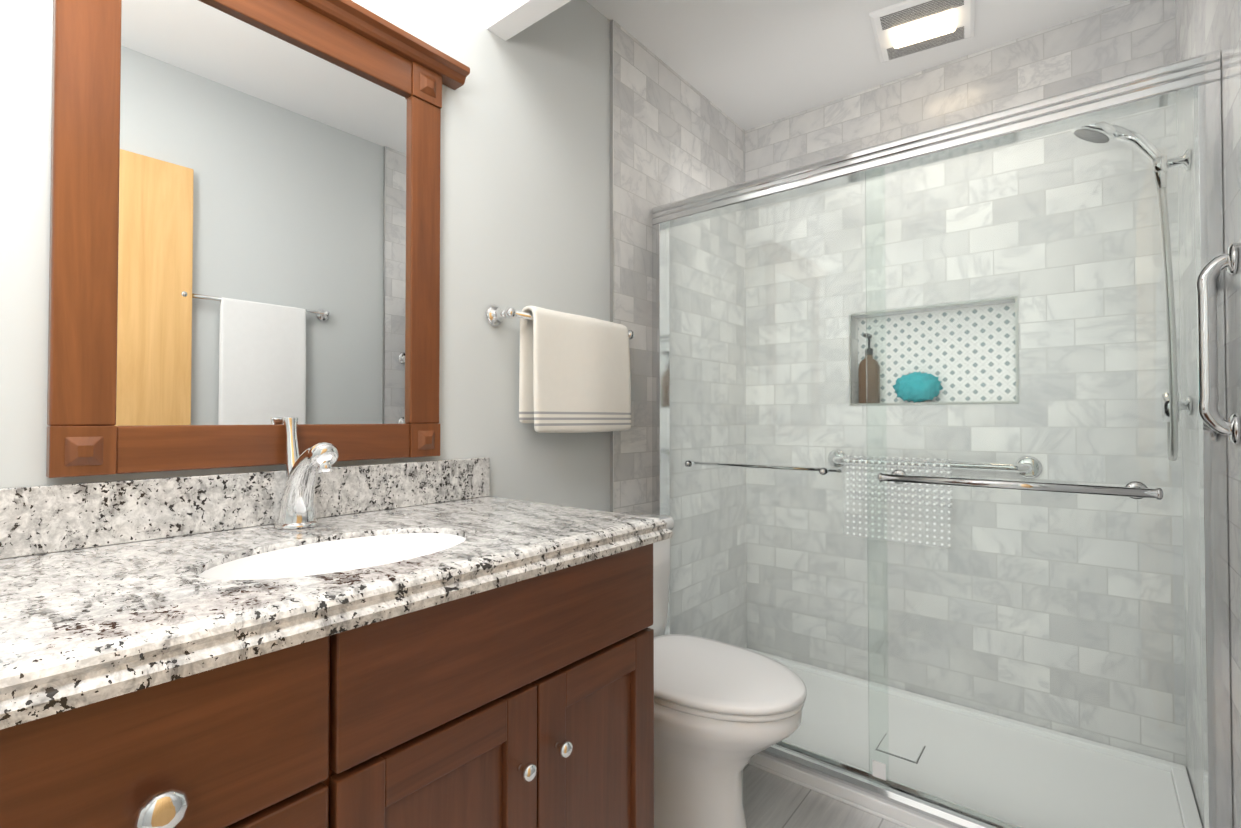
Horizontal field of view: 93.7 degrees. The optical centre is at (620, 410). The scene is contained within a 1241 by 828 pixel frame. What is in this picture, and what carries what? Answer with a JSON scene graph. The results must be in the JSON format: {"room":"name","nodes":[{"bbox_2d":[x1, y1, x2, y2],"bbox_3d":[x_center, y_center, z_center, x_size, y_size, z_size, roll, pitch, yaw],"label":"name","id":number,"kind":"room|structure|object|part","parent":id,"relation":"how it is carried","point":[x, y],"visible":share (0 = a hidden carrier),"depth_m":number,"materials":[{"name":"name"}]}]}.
{"room":"bathroom","nodes":[
{"label":"bathroom","id":0,"kind":"room"},
{"bbox_2d":[0,0,609,511],"bbox_3d":[-0.865,-0.111,0.997,0.100,2.440,2.534,-1,-1,39],"label":"wall","id":1,"kind":"structure","parent":0,"point":[524,180],"depth_m":1.55,"materials":[{"name":"grey paint"}]},
{"bbox_2d":[0,457,489,558],"bbox_3d":[-0.666,0.169,1.139,0.020,0.102,1.010,-1,-1,39],"label":"backsplash","id":2,"kind":"structure","parent":1,"relation":"attached to","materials":[{"name":"stone"}]},
{"bbox_2d":[46,0,469,477],"bbox_3d":[-0.643,-0.372,1.143,0.064,0.956,0.788,-1,-1,39],"label":"mirror","id":3,"kind":"object","parent":1,"relation":"attached to","point":[244,259],"visible":0.98,"depth_m":1.09,"materials":[{"name":"brown wood"}]},
{"bbox_3d":[-0.660,-0.354,1.157,0.003,0.774,0.530,-1,-1,39],"label":"glass","id":4,"kind":"part","parent":3,"relation":"part of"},
{"bbox_2d":[485,305,633,432],"bbox_3d":[-0.136,-0.108,1.730,0.117,0.347,0.568,-1,-1,39],"label":"towel rail","id":5,"kind":"object","parent":1,"relation":"attached to","point":[574,374],"visible":1,"depth_m":1.65,"materials":[{"name":"beige fabric"}]},
{"bbox_2d":[610,19,613,511],"bbox_3d":[-0.029,-0.097,1.948,0.013,2.440,0.004,-1,-1,39],"label":"trim","id":6,"kind":"structure","parent":1,"relation":"attached to","point":[612,233],"depth_m":1.95,"materials":[{"name":"silver metal"}]},
{"bbox_2d":[614,21,746,647],"bbox_3d":[0.236,-0.090,2.359,0.112,2.440,0.968,-1,-1,39],"label":"wall tiles","id":7,"kind":"structure","parent":1,"relation":"attached to","point":[677,137],"depth_m":2.31,"materials":[{"name":"stone"}]},
{"bbox_2d":[743,764,904,827],"bbox_3d":[0.118,1.158,0.938,1.683,0.100,3.702,-1,-1,39],"label":"floor","id":8,"kind":"structure","parent":0,"point":[770,800],"depth_m":1.64,"materials":[{"name":"tile"}]},
{"bbox_2d":[0,543,653,827],"bbox_3d":[-0.440,0.678,0.966,0.580,0.861,0.996,-1,-1,39],"label":"bathroom vanity","id":9,"kind":"object","parent":8,"relation":"on","point":[528,703],"visible":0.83,"depth_m":0.76,"materials":[{"name":"brown wood"}]},
{"bbox_3d":[-0.430,0.374,0.545,0.031,0.040,0.042,-1,-1,39],"label":"knob","id":10,"kind":"part","parent":9,"relation":"part of","materials":[{"name":"silver metal"}]},
{"bbox_3d":[-0.451,0.344,0.561,0.020,0.173,0.328,-1,-1,39],"label":"drawer","id":11,"kind":"part","parent":9,"relation":"part of","materials":[{"name":"brown wood"}]},
{"bbox_3d":[-0.451,0.572,0.558,0.020,0.266,0.328,-1,-1,39],"label":"drawer","id":12,"kind":"part","parent":9,"relation":"part of","materials":[{"name":"brown wood"}]},
{"bbox_2d":[0,457,672,729],"bbox_3d":[-0.441,0.255,0.976,0.573,0.279,1.040,-1,-1,39],"label":"countertop","id":13,"kind":"structure","parent":9,"relation":"on","point":[110,589],"depth_m":0.86,"materials":[{"name":"stone"}]},
{"bbox_2d":[274,417,338,528],"bbox_3d":[-0.581,0.116,1.079,0.174,0.206,0.076,-1,-1,39],"label":"faucet","id":14,"kind":"object","parent":13,"relation":"on","point":[297,501],"visible":1,"depth_m":1.08,"materials":[{"name":"silver metal"}]},
{"bbox_2d":[198,533,465,579],"bbox_3d":[-0.423,0.310,0.909,0.268,0.167,0.397,-1,-1,39],"label":"sink","id":15,"kind":"object","parent":13,"relation":"in","point":[325,556],"depth_m":0.99,"materials":[{"name":"white ceramic"}]},
{"bbox_3d":[-0.242,0.712,0.815,0.020,0.539,0.322,-1,-1,39],"label":"door","id":16,"kind":"part","parent":9,"relation":"part of","materials":[{"name":"brown wood"}]},
{"bbox_3d":[-0.145,0.556,0.897,0.031,0.026,0.026,-1,-1,39],"label":"knob","id":17,"kind":"part","parent":9,"relation":"part of","materials":[{"name":"silver metal"}]},
{"bbox_3d":[-0.095,0.557,0.960,0.031,0.026,0.026,-1,-1,39],"label":"knob","id":18,"kind":"part","parent":9,"relation":"part of","materials":[{"name":"silver metal"}]},
{"bbox_3d":[-0.039,0.716,1.069,0.020,0.539,0.320,-1,-1,39],"label":"door","id":19,"kind":"part","parent":9,"relation":"part of","materials":[{"name":"brown wood"}]},
{"bbox_2d":[622,512,806,827],"bbox_3d":[0.165,0.730,1.610,0.695,0.778,0.450,-1,-1,39],"label":"toilet","id":20,"kind":"object","parent":8,"relation":"on","point":[724,713],"visible":0.54,"depth_m":1.47,"materials":[{"name":"white ceramic"}]},
{"bbox_3d":[-0.026,0.361,1.769,0.204,0.036,0.450,-1,-1,39],"label":"tank lid","id":21,"kind":"part","parent":20,"relation":"part of","materials":[{"name":"white ceramic"}]},
{"bbox_3d":[-0.027,0.554,1.767,0.186,0.350,0.430,-1,-1,39],"label":"tank","id":22,"kind":"part","parent":20,"relation":"part of","materials":[{"name":"white ceramic"}]},
{"bbox_3d":[0.170,0.923,1.603,0.665,0.390,0.370,-1,-1,39],"label":"bowl","id":23,"kind":"part","parent":20,"relation":"part of","materials":[{"name":"white ceramic"}]},
{"bbox_3d":[0.238,0.718,1.552,0.499,0.014,0.374,-1,-1,39],"label":"seat","id":24,"kind":"part","parent":20,"relation":"part of","materials":[{"name":"white plastic"}]},
{"bbox_3d":[0.232,0.706,1.557,0.524,0.040,0.382,-1,-1,39],"label":"lid","id":25,"kind":"part","parent":20,"relation":"part of","materials":[{"name":"white plastic"}]},
{"bbox_2d":[746,648,1202,827],"bbox_3d":[0.911,1.101,1.927,1.455,0.045,0.766,-1,-1,39],"label":"shower pan","id":26,"kind":"structure","parent":8,"relation":"on","point":[900,815],"depth_m":1.79,"materials":[{"name":"white plastic"}]},
{"bbox_2d":[875,733,925,763],"bbox_3d":[0.910,1.097,1.891,0.124,0.004,0.124,-1,-1,39],"label":"drain cover","id":27,"kind":"object","parent":26,"relation":"on","point":[899,753],"depth_m":1.88,"materials":[{"name":"white plastic"}]},
{"bbox_2d":[652,50,1231,827],"bbox_3d":[0.697,0.163,1.674,1.457,1.821,0.147,-1,-1,39],"label":"sliding shower door","id":28,"kind":"structure","parent":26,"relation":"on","point":[1198,80],"depth_m":1.47,"materials":[{"name":"clear glass"}]},
{"bbox_3d":[0.455,0.183,1.895,0.771,1.761,0.006,-1,-1,39],"label":"shower enclosure glass","id":29,"kind":"part","parent":28,"relation":"part of","materials":[{"name":"clear glass"}]},
{"bbox_3d":[0.979,0.176,1.442,0.703,1.761,0.006,-1,-1,39],"label":"shower enclosure glass","id":30,"kind":"part","parent":28,"relation":"part of","materials":[{"name":"clear glass"}]},
{"bbox_2d":[586,0,1128,130],"bbox_3d":[0.118,-1.381,0.976,1.683,0.100,3.702,-1,-1,39],"label":"ceiling","id":31,"kind":"structure","parent":0,"point":[745,65],"depth_m":2.08,"materials":[{"name":"white paint"}]},
{"bbox_2d":[487,0,570,40],"bbox_3d":[-0.143,-1.174,1.432,0.500,0.300,0.065,-1,-1,39],"label":"ceiling beam","id":32,"kind":"structure","parent":31,"relation":"attached to","point":[507,19],"depth_m":1.52,"materials":[{"name":"white paint"}]},
{"bbox_2d":[869,0,974,62],"bbox_3d":[1.030,-1.296,1.980,0.300,0.039,0.300,-1,-1,31],"label":"recessed light","id":33,"kind":"object","parent":31,"relation":"in","point":[905,28],"visible":1,"depth_m":1.95,"materials":[{"name":"white plastic"}]},
{"bbox_2d":[745,0,1185,766],"bbox_3d":[1.214,-0.091,2.323,1.683,2.440,0.200,-1,-1,39],"label":"wall tile","id":34,"kind":"structure","parent":0,"point":[1121,40],"depth_m":2.12,"materials":[{"name":"tile"}]},
{"bbox_2d":[858,333,879,402],"bbox_3d":[1.019,-0.170,2.394,0.080,0.284,0.072,-1,-1,39],"label":"bottle","id":35,"kind":"object","parent":34,"relation":"in","point":[871,371],"depth_m":2.38,"materials":[{"name":"brown"}]},
{"bbox_2d":[893,371,942,402],"bbox_3d":[1.168,-0.090,2.291,0.177,0.127,0.081,-1,-1,39],"label":"loofah","id":36,"kind":"object","parent":34,"relation":"in","point":[922,382],"depth_m":2.27,"materials":[{"name":"teal"}]},
{"bbox_2d":[849,296,1018,405],"bbox_3d":[1.174,-0.211,2.229,0.579,0.379,0.007,-1,-1,39],"label":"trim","id":37,"kind":"structure","parent":34,"relation":"attached to","point":[948,304],"depth_m":2.19,"materials":[{"name":"grey tile"}]},
{"bbox_2d":[828,450,1042,478],"bbox_3d":[1.143,0.202,2.203,0.735,0.079,0.066,-1,-1,39],"label":"grab rail","id":38,"kind":"object","parent":34,"relation":"attached to","point":[1025,469],"depth_m":2.10,"materials":[{"name":"silver metal"}]},
{"bbox_2d":[843,455,951,547],"bbox_3d":[1.060,0.343,2.245,0.380,0.321,0.050,-1,-1,39],"label":"bath mat","id":39,"kind":"object","parent":38,"relation":"hanging from","point":[928,496],"depth_m":2.23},
{"bbox_2d":[1175,0,1240,827],"bbox_3d":[1.461,-0.105,1.375,0.112,2.440,0.968,-1,-1,39],"label":"wall tiles","id":40,"kind":"structure","parent":0,"point":[1205,26],"depth_m":1.37,"materials":[{"name":"tile"}]},
{"bbox_2d":[1071,121,1191,460],"bbox_3d":[1.455,-0.357,1.662,0.256,0.998,0.118,-1,-1,35],"label":"shower","id":41,"kind":"object","parent":40,"relation":"attached to","point":[1080,133],"depth_m":1.61,"materials":[{"name":"silver metal"}]},
{"bbox_2d":[1196,243,1240,444],"bbox_3d":[1.156,-0.126,1.129,0.053,0.384,0.060,-1,-1,39],"label":"grab rail","id":42,"kind":"object","parent":40,"relation":"attached to","point":[1212,418],"visible":1,"depth_m":1.13,"materials":[{"name":"silver metal"}]}
]}

